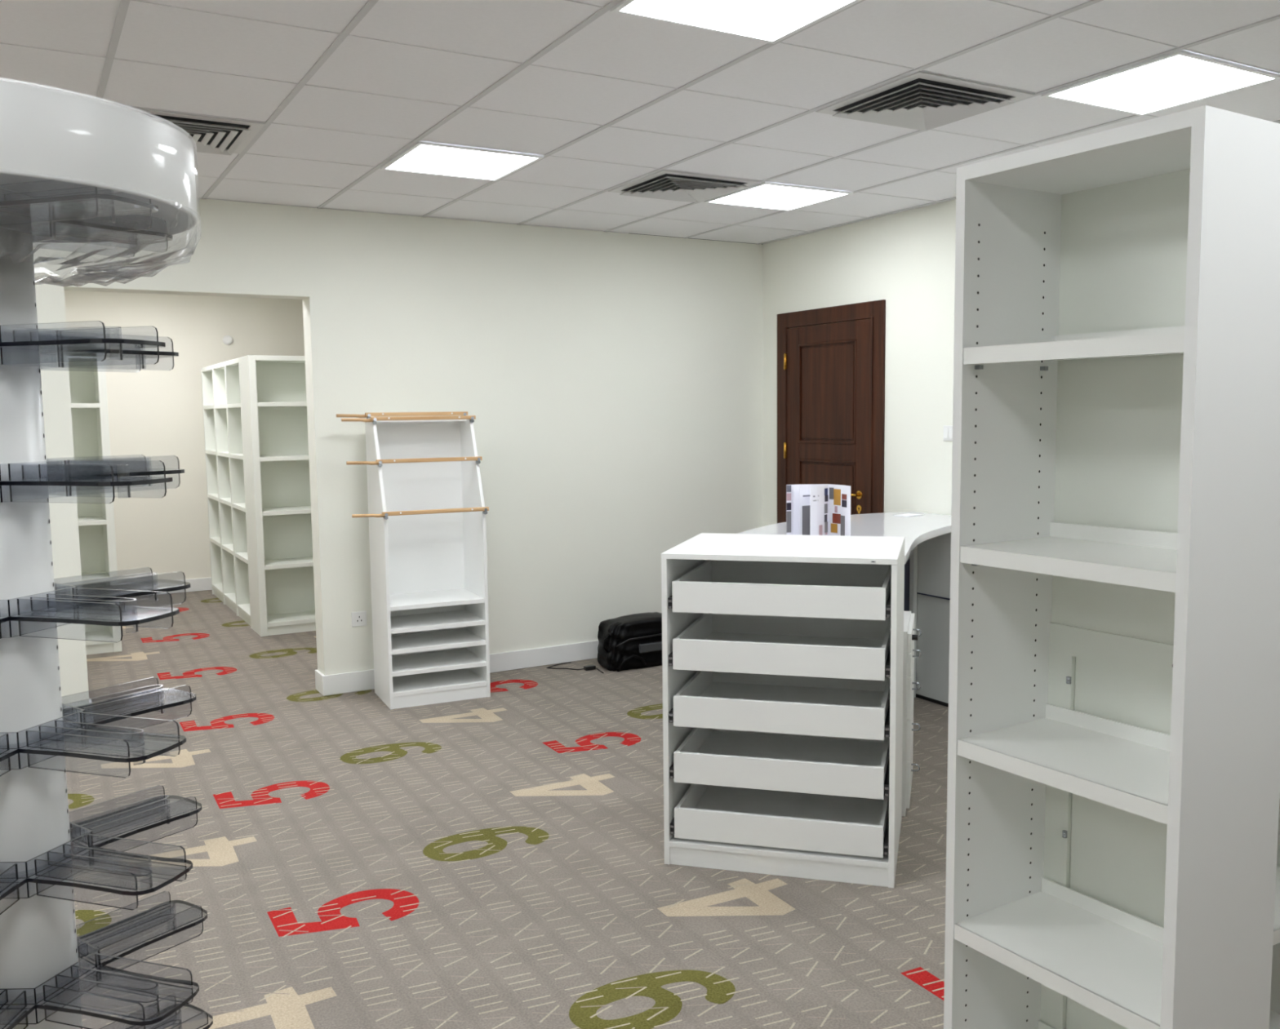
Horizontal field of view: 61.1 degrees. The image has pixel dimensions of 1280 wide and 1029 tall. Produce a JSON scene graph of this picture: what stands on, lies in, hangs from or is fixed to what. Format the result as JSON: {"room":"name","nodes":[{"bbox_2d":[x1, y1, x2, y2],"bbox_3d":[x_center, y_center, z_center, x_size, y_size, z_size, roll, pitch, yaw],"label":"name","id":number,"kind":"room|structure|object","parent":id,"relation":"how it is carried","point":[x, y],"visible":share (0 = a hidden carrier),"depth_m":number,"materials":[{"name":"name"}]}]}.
{"room":"retail shop","nodes":[
{"label":"retail shop","id":0,"kind":"room"},
{"bbox_2d":[63,289,304,584],"bbox_3d":[-4.412,-0.650,9.856,5.000,2.750,0.200,-4,6,-30],"label":"wall","id":1,"kind":"structure","parent":0,"point":[154,414],"depth_m":9.81,"materials":[{"name":"paint"}]},
{"bbox_2d":[118,577,212,596],"bbox_3d":[-4.343,0.667,9.886,4.600,0.117,0.016,-4,6,-30],"label":"baseboard","id":2,"kind":"structure","parent":1,"relation":"attached to","point":[203,584],"depth_m":9.93,"materials":[{"name":"white paint"}]},
{"bbox_2d":[222,335,233,345],"bbox_3d":[-3.798,-1.610,9.993,0.089,0.089,0.032,-4,6,-30],"label":"wall sensor","id":3,"kind":"object","parent":1,"relation":"attached to","point":[227,340],"visible":1,"depth_m":9.98,"materials":[{"name":"white paint"}]},
{"bbox_2d":[32,198,763,724],"bbox_3d":[-2.542,-0.289,5.791,8.170,2.750,0.170,-4,6,-30],"label":"wall","id":4,"kind":"structure","parent":0,"point":[611,382],"depth_m":6.70,"materials":[{"name":"paint"}]},
{"bbox_2d":[62,640,598,732],"bbox_3d":[-2.522,1.021,5.908,7.770,0.117,0.186,-4,6,-30],"label":"baseboard","id":5,"kind":"structure","parent":4,"relation":"attached to","point":[359,681],"depth_m":6.75,"materials":[{"name":"white paint"}]},
{"bbox_2d":[351,611,366,626],"bbox_3d":[-1.630,0.607,6.292,0.086,0.086,0.010,-4,6,-30],"label":"wall socket","id":6,"kind":"object","parent":4,"relation":"attached to","point":[358,619],"visible":1,"depth_m":6.29,"materials":[{"name":"white paint"}]},
{"bbox_2d":[195,197,627,233],"bbox_3d":[-3.361,-1.897,7.874,5.000,0.080,4.485,-4,6,-30],"label":"ceiling","id":7,"kind":"structure","parent":0,"point":[196,197],"depth_m":6.40,"materials":[{"name":"tile"}]},
{"bbox_2d":[63,590,948,1028],"bbox_3d":[-1.203,1.318,3.636,8.170,0.081,14.678,-4,6,-30],"label":"floor","id":8,"kind":"structure","parent":0,"point":[496,861],"depth_m":3.80,"materials":[{"name":"beige carpet"}]},
{"bbox_2d":[67,355,121,655],"bbox_3d":[-4.008,-0.063,7.356,0.755,2.039,0.390,-4,6,-30],"label":"shelf unit","id":9,"kind":"object","parent":8,"relation":"on","point":[88,387],"visible":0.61,"depth_m":7.56,"materials":[{"name":"white wood"}]},
{"bbox_2d":[0,78,213,1028],"bbox_3d":[-0.949,0.451,1.645,0.608,2.014,0.608,-6,7,-43],"label":"display stand","id":10,"kind":"object","parent":8,"relation":"on","point":[74,168],"visible":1,"depth_m":1.58,"materials":[{"name":"white plastic"}]},
{"bbox_2d":[0,179,172,257],"bbox_3d":[-0.970,-0.430,1.567,0.562,0.054,0.557,-4,6,-30],"label":"tray","id":11,"kind":"object","parent":10,"relation":"on","point":[125,211],"depth_m":1.57,"materials":[{"name":"plastic"}]},
{"bbox_2d":[0,320,178,372],"bbox_3d":[-0.968,-0.242,1.585,0.562,0.054,0.557,-4,6,-30],"label":"tray","id":12,"kind":"object","parent":10,"relation":"on","point":[21,349],"depth_m":1.55,"materials":[{"name":"plastic"}]},
{"bbox_2d":[0,454,184,503],"bbox_3d":[-0.966,-0.051,1.603,0.562,0.054,0.557,-4,6,-30],"label":"tray","id":13,"kind":"object","parent":10,"relation":"on","point":[24,478],"depth_m":1.56,"materials":[{"name":"plastic"}]},
{"bbox_2d":[0,567,190,642],"bbox_3d":[-0.964,0.140,1.621,0.562,0.054,0.557,-4,6,-30],"label":"tray","id":14,"kind":"object","parent":10,"relation":"on","point":[28,612],"depth_m":1.59,"materials":[{"name":"plastic"}]},
{"bbox_2d":[0,677,195,778],"bbox_3d":[-0.961,0.331,1.639,0.562,0.054,0.557,-4,6,-30],"label":"tray","id":15,"kind":"object","parent":10,"relation":"on","point":[35,741],"depth_m":1.60,"materials":[{"name":"plastic"}]},
{"bbox_2d":[0,785,201,915],"bbox_3d":[-0.959,0.522,1.657,0.562,0.054,0.557,-4,6,-30],"label":"tray","id":16,"kind":"object","parent":10,"relation":"on","point":[37,869],"depth_m":1.61,"materials":[{"name":"plastic"}]},
{"bbox_2d":[0,891,207,1028],"bbox_3d":[-0.957,0.713,1.675,0.562,0.054,0.557,-4,6,-30],"label":"tray","id":17,"kind":"object","parent":10,"relation":"on","point":[34,997],"depth_m":1.63,"materials":[{"name":"plastic"}]},
{"bbox_2d":[99,995,213,1028],"bbox_3d":[-0.954,0.905,1.693,0.562,0.054,0.557,-4,6,-30],"label":"tray","id":18,"kind":"object","parent":10,"relation":"on","point":[162,1012],"depth_m":1.89,"materials":[{"name":"plastic"}]},
{"bbox_2d":[200,364,223,602],"bbox_3d":[-3.587,-0.277,9.571,0.360,2.039,0.628,-4,6,-30],"label":"shelf unit","id":19,"kind":"object","parent":8,"relation":"on","point":[206,372],"visible":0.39,"depth_m":9.73,"materials":[{"name":"white wood"}]},
{"bbox_2d":[212,361,236,614],"bbox_3d":[-3.273,-0.230,9.027,0.360,2.039,0.628,-4,6,-30],"label":"shelf unit","id":20,"kind":"object","parent":8,"relation":"on","point":[219,369],"visible":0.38,"depth_m":9.19,"materials":[{"name":"white wood"}]},
{"bbox_2d":[224,357,251,628],"bbox_3d":[-2.960,-0.182,8.485,0.360,2.039,0.623,-4,6,-30],"label":"shelf unit","id":21,"kind":"object","parent":8,"relation":"on","point":[233,404],"visible":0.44,"depth_m":8.64,"materials":[{"name":"white wood"}]},
{"bbox_2d":[239,355,315,636],"bbox_3d":[-2.631,-0.150,8.103,0.548,2.039,0.360,-4,6,-30],"label":"shelf unit","id":22,"kind":"object","parent":8,"relation":"on","point":[273,400],"visible":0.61,"depth_m":8.19,"materials":[{"name":"white wood"}]},
{"bbox_2d":[336,411,490,710],"bbox_3d":[-1.265,0.235,6.090,0.744,1.615,0.442,-3,6,-25],"label":"shelf unit","id":23,"kind":"object","parent":8,"relation":"on","point":[427,510],"visible":1,"depth_m":6.21,"materials":[{"name":"white wood"}]},
{"bbox_2d":[546,662,604,673],"bbox_3d":[-0.371,0.954,6.829,0.395,0.024,0.182,2,6,23],"label":"power adapter","id":24,"kind":"object","parent":8,"relation":"on","point":[590,667],"visible":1,"depth_m":6.77,"materials":[{"name":"black plastic"}]},
{"bbox_2d":[597,612,662,671],"bbox_3d":[0.009,0.801,6.894,0.594,0.307,0.295,-4,6,-30],"label":"bag","id":25,"kind":"object","parent":8,"relation":"on","point":[631,642],"visible":0.64,"depth_m":6.76,"materials":[{"name":"black fabric"}]},
{"bbox_2d":[661,533,904,888],"bbox_3d":[0.549,0.664,3.993,0.795,1.113,0.641,1,6,16],"label":"drawer unit","id":26,"kind":"object","parent":8,"relation":"on","point":[783,655],"visible":1,"depth_m":3.77,"materials":[{"name":"white laminate"}]},
{"bbox_2d":[737,511,951,707],"bbox_3d":[1.040,0.574,5.492,0.938,0.999,2.174,2,6,25],"label":"desk","id":27,"kind":"object","parent":8,"relation":"on","point":[927,536],"visible":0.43,"depth_m":5.87,"materials":[{"name":"laminate"},{"name":"metal"}]},
{"bbox_2d":[786,484,850,536],"bbox_3d":[0.831,-0.011,5.057,0.292,0.252,0.143,0,5,8],"label":"brochure","id":28,"kind":"object","parent":27,"relation":"on","point":[811,509],"visible":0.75,"depth_m":5.06,"materials":[{"name":"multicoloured paper"}]},
{"bbox_2d":[893,513,921,516],"bbox_3d":[1.520,0.004,6.137,0.147,0.002,0.102,-5,7,-38],"label":"paper slip","id":29,"kind":"object","parent":27,"relation":"on","point":[908,514],"visible":1,"depth_m":6.12,"materials":[{"name":"white paper"}]},
{"bbox_2d":[902,611,921,817],"bbox_3d":[0.882,0.799,4.512,0.557,0.739,0.450,1,6,16],"label":"base cabinet","id":30,"kind":"object","parent":8,"relation":"on","point":[909,637],"visible":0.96,"depth_m":4.25,"materials":[{"name":"white laminate"}]},
{"bbox_2d":[943,105,1279,1028],"bbox_3d":[0.863,0.377,2.009,0.302,2.049,0.480,-4,6,-32],"label":"bookcase","id":31,"kind":"object","parent":8,"relation":"on","point":[1113,784],"visible":1,"depth_m":2.04,"materials":[{"name":"white wood"}]},
{"bbox_2d":[1269,796,1279,1028],"bbox_3d":[1.274,0.368,2.425,0.800,1.979,0.300,-4,6,-30],"label":"bookcase","id":32,"kind":"object","parent":8,"relation":"on","point":[1274,1017],"visible":0.02,"depth_m":2.70,"materials":[{"name":"white wood"}]},
{"bbox_2d":[0,0,1279,244],"bbox_3d":[-0.071,-1.321,1.353,8.170,0.082,9.805,-4,6,-30],"label":"ceiling","id":33,"kind":"structure","parent":0,"point":[340,89],"depth_m":3.81,"materials":[{"name":"tile"}]},
{"bbox_2d":[122,106,265,155],"bbox_3d":[-1.859,-1.530,4.349,0.576,0.026,0.551,-4,6,-30],"label":"ceiling vent","id":34,"kind":"object","parent":33,"relation":"in","point":[211,135],"visible":0.34,"depth_m":4.29,"materials":[{"name":"white metal"}]},
{"bbox_2d":[380,141,543,181],"bbox_3d":[-0.819,-1.606,4.943,0.578,0.010,0.553,-4,6,-30],"label":"recessed light","id":35,"kind":"object","parent":33,"relation":"in","point":[423,157],"visible":1,"depth_m":4.92,"materials":[{"name":"white plastic"}]},
{"bbox_2d":[608,169,760,203],"bbox_3d":[0.221,-1.667,5.539,0.576,0.026,0.551,-4,6,-30],"label":"ceiling vent","id":36,"kind":"object","parent":33,"relation":"in","point":[666,184],"visible":1,"depth_m":5.49,"materials":[{"name":"white metal"}]},
{"bbox_2d":[610,0,861,44],"bbox_3d":[0.305,-1.437,2.999,0.578,0.010,0.553,-4,6,-30],"label":"recessed light","id":37,"kind":"object","parent":33,"relation":"in","point":[770,21],"visible":1,"depth_m":3.13,"materials":[{"name":"white plastic"}]},
{"bbox_2d":[704,182,853,211],"bbox_3d":[0.741,-1.709,5.836,0.578,0.010,0.553,-4,6,-30],"label":"recessed light","id":38,"kind":"object","parent":33,"relation":"in","point":[765,195],"visible":0.96,"depth_m":5.82,"materials":[{"name":"white plastic"}]},
{"bbox_2d":[815,71,1034,131],"bbox_3d":[1.064,-1.540,4.081,0.576,0.026,0.551,-4,6,-30],"label":"ceiling vent","id":39,"kind":"object","parent":33,"relation":"in","point":[920,100],"visible":1,"depth_m":4.04,"materials":[{"name":"white metal"}]},
{"bbox_2d":[1040,49,1279,115],"bbox_3d":[1.865,-1.540,3.891,0.578,0.010,0.553,-4,6,-30],"label":"recessed light","id":40,"kind":"object","parent":33,"relation":"in","point":[1182,77],"visible":1,"depth_m":3.87,"materials":[{"name":"white plastic"}]},
{"bbox_2d":[762,199,955,526],"bbox_3d":[3.350,-0.149,3.547,0.200,2.750,9.605,-4,6,-30],"label":"wall","id":41,"kind":"structure","parent":0,"point":[906,260],"depth_m":6.43,"materials":[{"name":"paint"}]},
{"bbox_2d":[777,299,885,523],"bbox_3d":[1.190,-0.203,7.030,0.084,2.255,1.047,-4,6,-30],"label":"door","id":42,"kind":"structure","parent":41,"relation":"in","point":[831,376],"depth_m":6.93,"materials":[{"name":"brown wood"}]},
{"bbox_2d":[943,425,952,440],"bbox_3d":[1.741,-0.458,6.105,0.016,0.086,0.086,-4,6,-30],"label":"light switch","id":43,"kind":"object","parent":41,"relation":"attached to","point":[948,429],"visible":0.63,"depth_m":6.11,"materials":[{"name":"white paint"}]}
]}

